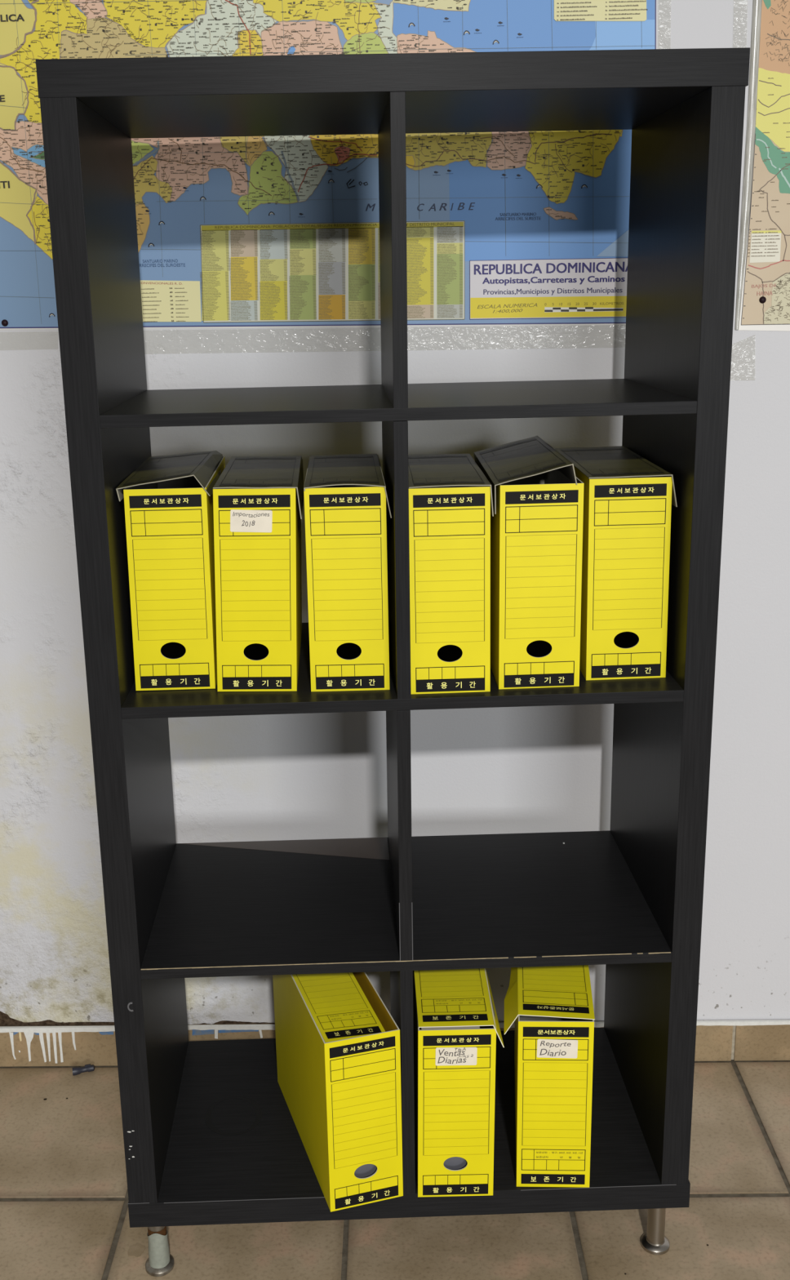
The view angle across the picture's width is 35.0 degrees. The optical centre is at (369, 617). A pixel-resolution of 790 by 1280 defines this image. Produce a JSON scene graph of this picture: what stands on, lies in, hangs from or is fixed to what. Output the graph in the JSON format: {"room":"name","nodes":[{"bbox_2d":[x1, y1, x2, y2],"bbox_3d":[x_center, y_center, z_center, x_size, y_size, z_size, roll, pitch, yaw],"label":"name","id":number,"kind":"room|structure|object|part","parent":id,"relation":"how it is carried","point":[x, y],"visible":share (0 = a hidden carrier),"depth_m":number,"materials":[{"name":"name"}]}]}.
{"room":"office","nodes":[
{"label":"office","id":0,"kind":"room"},
{"bbox_2d":[0,0,789,1026],"bbox_3d":[-0.001,-0.441,2.009,3.700,2.630,0.080,-1,15,1],"label":"wall","id":1,"kind":"structure","parent":0,"point":[525,769],"depth_m":2.13,"materials":[{"name":"white paint"}]},
{"bbox_2d":[0,0,656,329],"bbox_3d":[-0.180,-0.713,1.898,1.246,0.549,0.003,-1,15,1],"label":"map","id":2,"kind":"object","parent":1,"relation":"attached to","point":[504,228],"visible":0.77,"depth_m":1.91,"materials":[{"name":"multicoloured paper"}]},
{"bbox_2d":[1,319,8,326],"bbox_3d":[-0.573,-0.463,1.970,0.010,0.010,0.012,8,17,30],"label":"pin","id":3,"kind":"object","parent":2,"relation":"attached to","point":[4,322],"visible":1,"depth_m":1.97,"materials":[{"name":"black plastic"}]},
{"bbox_2d":[0,1020,789,1066],"bbox_3d":[0.023,0.775,2.283,3.700,0.081,0.012,-1,15,1],"label":"baseboard","id":4,"kind":"structure","parent":1,"relation":"attached to","point":[716,1040],"depth_m":2.28,"materials":[{"name":"brown tile"}]},
{"bbox_2d":[734,0,789,331],"bbox_3d":[0.660,-0.695,1.888,0.190,0.521,0.004,-1,15,1],"label":"map","id":5,"kind":"object","parent":1,"relation":"attached to","point":[764,251],"visible":1,"depth_m":1.90,"materials":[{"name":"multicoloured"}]},
{"bbox_2d":[759,296,766,302],"bbox_3d":[0.610,-0.493,1.944,0.010,0.010,0.012,8,17,30],"label":"pin","id":6,"kind":"object","parent":5,"relation":"attached to","point":[762,300],"visible":1,"depth_m":1.94,"materials":[{"name":"black plastic"}]},
{"bbox_2d":[0,1059,789,1279],"bbox_3d":[0.001,1.196,0.890,3.700,0.031,2.960,-1,15,1],"label":"floor","id":7,"kind":"structure","parent":0,"point":[64,1213],"depth_m":1.89,"materials":[{"name":"tile"}]},
{"bbox_2d":[71,1063,94,1075],"bbox_3d":[-0.520,0.821,2.275,0.039,0.016,0.015,-5,15,-15],"label":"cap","id":8,"kind":"object","parent":7,"relation":"on","point":[88,1068],"visible":1,"depth_m":2.27,"materials":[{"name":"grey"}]},
{"bbox_2d":[35,47,750,1276],"bbox_3d":[0.039,0.111,1.776,0.790,1.619,0.390,-1,15,-1],"label":"shelf unit","id":9,"kind":"object","parent":7,"relation":"on","point":[211,1136],"visible":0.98,"depth_m":1.66,"materials":[{"name":"black laminate"}]},
{"bbox_3d":[-0.336,0.072,1.755,0.040,1.440,0.390,-1,15,-1],"label":"panel","id":10,"kind":"part","parent":9,"relation":"part of","materials":[{"name":"black laminate"}]},
{"bbox_3d":[-0.306,0.868,1.801,0.026,0.045,0.026,-1,15,-1],"label":"leg","id":11,"kind":"part","parent":9,"relation":"part of","materials":[{"name":"metal"}]},
{"bbox_2d":[115,450,225,690],"bbox_3d":[-0.260,-0.080,1.740,0.121,0.280,0.312,-1,15,-1],"label":"box","id":12,"kind":"object","parent":9,"relation":"on","point":[168,500],"visible":0.99,"depth_m":1.60,"materials":[{"name":"yellow cardboard"}]},
{"bbox_3d":[-0.273,-0.207,1.706,0.101,0.016,0.311,-1,15,-1],"label":"lid","id":13,"kind":"part","parent":12,"relation":"part of","materials":[{"name":"black"}]},
{"bbox_2d":[213,455,303,691],"bbox_3d":[-0.145,-0.072,1.729,0.118,0.266,0.315,-1,15,-1],"label":"box","id":14,"kind":"object","parent":9,"relation":"on","point":[258,501],"visible":1,"depth_m":1.59,"materials":[{"name":"yellow cardboard"}]},
{"bbox_3d":[-0.146,-0.199,1.696,0.106,0.003,0.315,-1,15,-1],"label":"lid","id":15,"kind":"part","parent":14,"relation":"part of","materials":[{"name":"black"}]},
{"bbox_2d":[272,972,403,1212],"bbox_3d":[-0.053,0.650,1.850,0.106,0.263,0.315,-6,15,-17],"label":"box","id":16,"kind":"object","parent":9,"relation":"on","point":[338,1051],"visible":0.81,"depth_m":1.72,"materials":[{"name":"yellow cardboard"}]},
{"bbox_3d":[-0.062,0.531,1.814,0.089,0.008,0.303,-6,15,-16],"label":"lid","id":17,"kind":"part","parent":16,"relation":"part of","materials":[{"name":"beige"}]},
{"bbox_3d":[-0.007,0.687,1.707,0.106,0.263,0.002,-5,15,-15],"label":"panel","id":18,"kind":"part","parent":16,"relation":"part of","materials":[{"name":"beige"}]},
{"bbox_2d":[354,1164,377,1177],"bbox_3d":[-0.044,0.669,1.845,0.078,0.225,0.260,-6,15,-16],"label":"bundle","id":19,"kind":"object","parent":16,"relation":"in","point":[366,1171],"visible":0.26,"depth_m":1.74,"materials":[{"name":"beige paper"}]},
{"bbox_2d":[303,453,391,691],"bbox_3d":[-0.029,-0.074,1.725,0.108,0.268,0.314,-1,15,-1],"label":"box","id":20,"kind":"object","parent":9,"relation":"on","point":[346,500],"visible":1,"depth_m":1.58,"materials":[{"name":"yellow cardboard"}]},
{"bbox_3d":[-0.035,-0.201,1.691,0.100,0.005,0.313,-1,15,-1],"label":"lid","id":21,"kind":"part","parent":20,"relation":"part of","materials":[{"name":"black"}]},
{"bbox_3d":[0.023,-0.653,1.576,0.790,0.039,0.390,-1,15,-1],"label":"panel","id":22,"kind":"part","parent":9,"relation":"part of","materials":[{"name":"black laminate"}]},
{"bbox_3d":[0.052,0.778,1.950,0.790,0.039,0.390,-1,15,-1],"label":"panel","id":23,"kind":"part","parent":9,"relation":"part of","materials":[{"name":"black laminate"}]},
{"bbox_2d":[408,453,493,693],"bbox_3d":[0.100,-0.072,1.708,0.110,0.267,0.315,-1,15,-1],"label":"box","id":24,"kind":"object","parent":9,"relation":"on","point":[451,502],"visible":0.99,"depth_m":1.56,"materials":[{"name":"yellow cardboard"}]},
{"bbox_3d":[0.097,-0.199,1.674,0.101,0.004,0.316,-1,15,0],"label":"lid","id":25,"kind":"part","parent":24,"relation":"part of","materials":[{"name":"black"}]},
{"bbox_2d":[413,968,504,1197],"bbox_3d":[0.120,0.638,1.869,0.119,0.270,0.318,-1,15,-1],"label":"box","id":26,"kind":"object","parent":9,"relation":"on","point":[455,1069],"visible":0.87,"depth_m":1.72,"materials":[{"name":"yellow cardboard"}]},
{"bbox_2d":[419,1026,479,1169],"bbox_3d":[0.115,0.661,1.865,0.088,0.225,0.270,-1,15,0],"label":"bundle","id":27,"kind":"object","parent":26,"relation":"in","point":[455,1162],"visible":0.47,"depth_m":1.75,"materials":[{"name":"beige paper"}]},
{"bbox_3d":[0.117,0.511,1.835,0.103,0.006,0.316,-1,15,0],"label":"lid","id":28,"kind":"part","parent":26,"relation":"part of","materials":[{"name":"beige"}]},
{"bbox_3d":[0.119,0.681,1.718,0.108,0.263,0.002,-1,15,0],"label":"panel","id":29,"kind":"part","parent":26,"relation":"part of","materials":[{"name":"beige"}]},
{"bbox_2d":[474,435,584,688],"bbox_3d":[0.208,-0.087,1.716,0.114,0.288,0.314,-1,15,-1],"label":"box","id":30,"kind":"object","parent":9,"relation":"on","point":[536,523],"visible":1,"depth_m":1.57,"materials":[{"name":"yellow cardboard"}]},
{"bbox_3d":[0.199,-0.213,1.681,0.101,0.025,0.311,-1,15,-1],"label":"lid","id":31,"kind":"part","parent":30,"relation":"part of","materials":[{"name":"black"}]},
{"bbox_3d":[0.214,-0.036,1.571,0.104,0.263,0.002,-2,15,-2],"label":"panel","id":32,"kind":"part","parent":30,"relation":"part of","materials":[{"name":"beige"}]},
{"bbox_2d":[504,964,595,1187],"bbox_3d":[0.263,0.631,1.878,0.122,0.274,0.321,0,15,6],"label":"box","id":33,"kind":"object","parent":9,"relation":"on","point":[551,1008],"visible":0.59,"depth_m":1.74,"materials":[{"name":"yellow cardboard"}]},
{"bbox_3d":[0.256,0.675,1.732,0.102,0.263,0.002,0,15,3],"label":"panel","id":34,"kind":"part","parent":33,"relation":"part of","materials":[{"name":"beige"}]},
{"bbox_3d":[0.269,0.503,1.844,0.103,0.010,0.317,0,15,6],"label":"lid","id":35,"kind":"part","parent":33,"relation":"part of","materials":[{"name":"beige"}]},
{"bbox_2d":[554,445,677,679],"bbox_3d":[0.329,-0.088,1.746,0.116,0.267,0.315,-1,15,-1],"label":"box","id":36,"kind":"object","parent":9,"relation":"on","point":[628,499],"visible":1,"depth_m":1.60,"materials":[{"name":"yellow cardboard"}]},
{"bbox_3d":[0.325,-0.214,1.713,0.105,0.005,0.317,-1,15,0],"label":"lid","id":37,"kind":"part","parent":36,"relation":"part of","materials":[{"name":"black"}]},
{"bbox_3d":[0.330,-0.047,1.598,0.107,0.263,0.002,-2,15,-2],"label":"panel","id":38,"kind":"part","parent":36,"relation":"part of","materials":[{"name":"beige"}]},
{"bbox_3d":[0.419,0.869,1.827,0.026,0.088,0.026,-1,15,-1],"label":"leg","id":39,"kind":"part","parent":9,"relation":"part of","materials":[{"name":"silver metal"}]},
{"bbox_3d":[0.410,0.053,1.771,0.038,1.440,0.390,-1,15,-1],"label":"panel","id":40,"kind":"part","parent":9,"relation":"part of","materials":[{"name":"black laminate"}]}
]}

